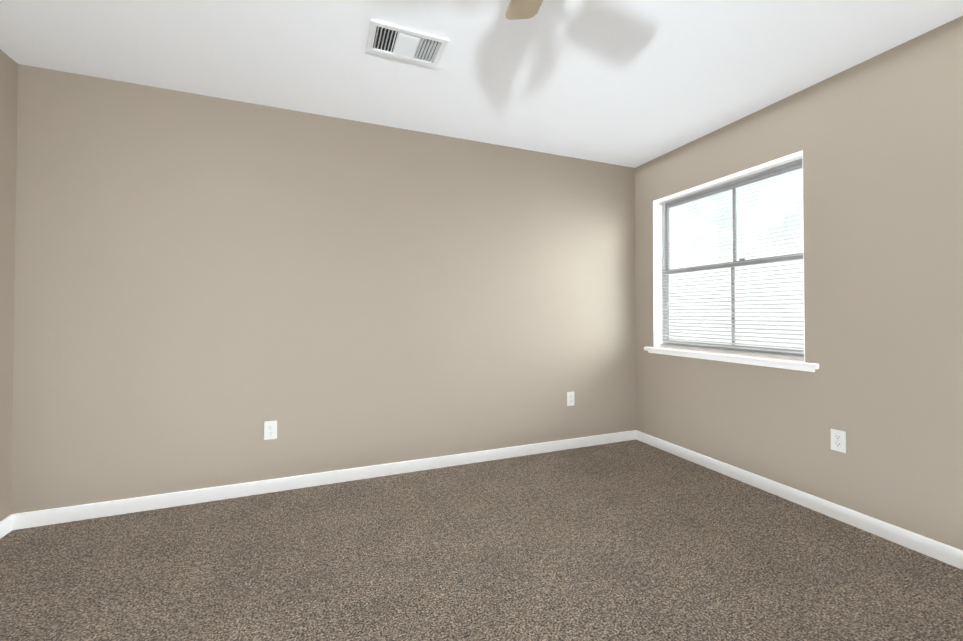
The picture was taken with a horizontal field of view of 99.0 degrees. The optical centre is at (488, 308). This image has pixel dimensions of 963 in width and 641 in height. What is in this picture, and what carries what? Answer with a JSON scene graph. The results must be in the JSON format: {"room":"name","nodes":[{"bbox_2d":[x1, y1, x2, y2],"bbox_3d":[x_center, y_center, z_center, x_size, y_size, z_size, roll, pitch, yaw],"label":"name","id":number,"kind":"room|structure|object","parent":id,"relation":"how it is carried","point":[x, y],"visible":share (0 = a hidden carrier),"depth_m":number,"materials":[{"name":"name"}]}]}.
{"room":"empty bedroom","nodes":[
{"label":"empty bedroom","id":0,"kind":"room"},
{"bbox_2d":[0,50,17,520],"bbox_3d":[-1.754,-0.096,0.167,0.150,2.440,4.226,0,-1,-22],"label":"wall","id":1,"kind":"structure","parent":0,"point":[8,102],"depth_m":2.10,"materials":[{"name":"paint"}]},
{"bbox_2d":[0,514,15,538],"bbox_3d":[-1.676,1.084,0.184,0.018,0.082,4.226,0,-1,-22],"label":"baseboard","id":2,"kind":"structure","parent":1,"relation":"attached to","point":[8,524],"depth_m":2.09,"materials":[{"name":"white wood"}]},
{"bbox_2d":[11,64,635,513],"bbox_3d":[-0.607,-0.059,2.996,4.408,2.440,0.150,0,-1,-22],"label":"wall","id":3,"kind":"structure","parent":0,"point":[207,288],"depth_m":2.63,"materials":[{"name":"paint"}]},
{"bbox_2d":[264,420,276,439],"bbox_3d":[-1.371,0.767,2.589,0.072,0.116,0.008,0,-1,-22],"label":"electrical outlet","id":4,"kind":"object","parent":3,"relation":"attached to","point":[270,429],"visible":1,"depth_m":2.59,"materials":[{"name":"white plastic"}]},
{"bbox_2d":[16,430,635,529],"bbox_3d":[-0.574,1.119,2.904,4.050,0.082,0.018,0,-1,-22],"label":"baseboard","id":5,"kind":"structure","parent":3,"relation":"attached to","point":[166,500],"depth_m":2.61,"materials":[{"name":"white wood"}]},
{"bbox_2d":[567,392,573,405],"bbox_3d":[0.688,0.752,3.427,0.072,0.116,0.008,0,-1,-22],"label":"electrical outlet","id":6,"kind":"object","parent":3,"relation":"attached to","point":[570,398],"visible":1,"depth_m":3.42,"materials":[{"name":"white plastic"}]},
{"bbox_2d":[0,440,962,640],"bbox_3d":[0.218,1.185,0.953,4.408,0.100,4.526,0,-1,-22],"label":"floor","id":7,"kind":"structure","parent":0,"point":[633,540],"depth_m":1.83,"materials":[{"name":"brown carpet"}]},
{"bbox_2d":[0,0,962,167],"bbox_3d":[0.218,-1.355,0.986,4.408,0.100,4.526,0,-1,-22],"label":"ceiling","id":8,"kind":"structure","parent":0,"point":[632,83],"depth_m":2.11,"materials":[{"name":"white paint"}]},
{"bbox_2d":[366,19,448,66],"bbox_3d":[-0.399,-1.286,2.009,0.362,0.016,0.232,0,-1,-22],"label":"ceiling vent","id":9,"kind":"object","parent":8,"relation":"in","point":[396,41],"visible":1,"depth_m":2.00,"materials":[{"name":"white metal"}]},
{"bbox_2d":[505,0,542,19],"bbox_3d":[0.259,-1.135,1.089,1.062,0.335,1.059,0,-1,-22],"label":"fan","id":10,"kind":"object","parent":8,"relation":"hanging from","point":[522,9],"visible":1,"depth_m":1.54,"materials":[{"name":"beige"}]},
{"bbox_2d":[635,16,962,549],"bbox_3d":[2.190,-0.075,1.772,0.150,2.440,4.226,0,-1,-22],"label":"wall","id":11,"kind":"structure","parent":0,"point":[878,140],"depth_m":2.16,"materials":[{"name":"paint"}]},
{"bbox_2d":[644,150,818,371],"bbox_3d":[1.653,-0.276,2.967,0.130,1.297,1.331,0,-1,-22],"label":"window frame","id":12,"kind":"structure","parent":11,"relation":"attached to","point":[733,358],"depth_m":3.12,"materials":[{"name":"white wood"}]},
{"bbox_2d":[662,160,803,360],"bbox_3d":[1.738,-0.301,3.002,0.062,1.247,1.179,0,-1,-22],"label":"window","id":13,"kind":"structure","parent":11,"relation":"in","point":[734,234],"depth_m":2.95,"materials":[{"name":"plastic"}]},
{"bbox_2d":[659,155,803,359],"bbox_3d":[1.688,-0.300,2.981,0.042,1.238,1.167,0,-1,-22],"label":"window blinds","id":14,"kind":"object","parent":13,"relation":"attached to","point":[752,173],"visible":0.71,"depth_m":2.87,"materials":[{"name":"white plastic"}]},
{"bbox_2d":[636,430,962,569],"bbox_3d":[2.112,1.104,1.725,0.018,0.082,4.226,0,-1,-22],"label":"baseboard","id":15,"kind":"structure","parent":11,"relation":"attached to","point":[942,552],"depth_m":2.28,"materials":[{"name":"white wood"}]},
{"bbox_2d":[831,428,845,452],"bbox_3d":[1.909,0.721,2.243,0.008,0.116,0.072,0,-1,-22],"label":"electrical outlet","id":16,"kind":"object","parent":11,"relation":"attached to","point":[838,440],"visible":1,"depth_m":2.24,"materials":[{"name":"white plastic"}]},
{"label":"outside","id":17,"kind":"structure","parent":0,"visible":0},
{"bbox_2d":[669,169,803,349],"bbox_3d":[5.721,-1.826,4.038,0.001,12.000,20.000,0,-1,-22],"label":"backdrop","id":18,"kind":"structure","parent":17,"point":[760,216],"depth_m":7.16,"materials":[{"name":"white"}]}
]}

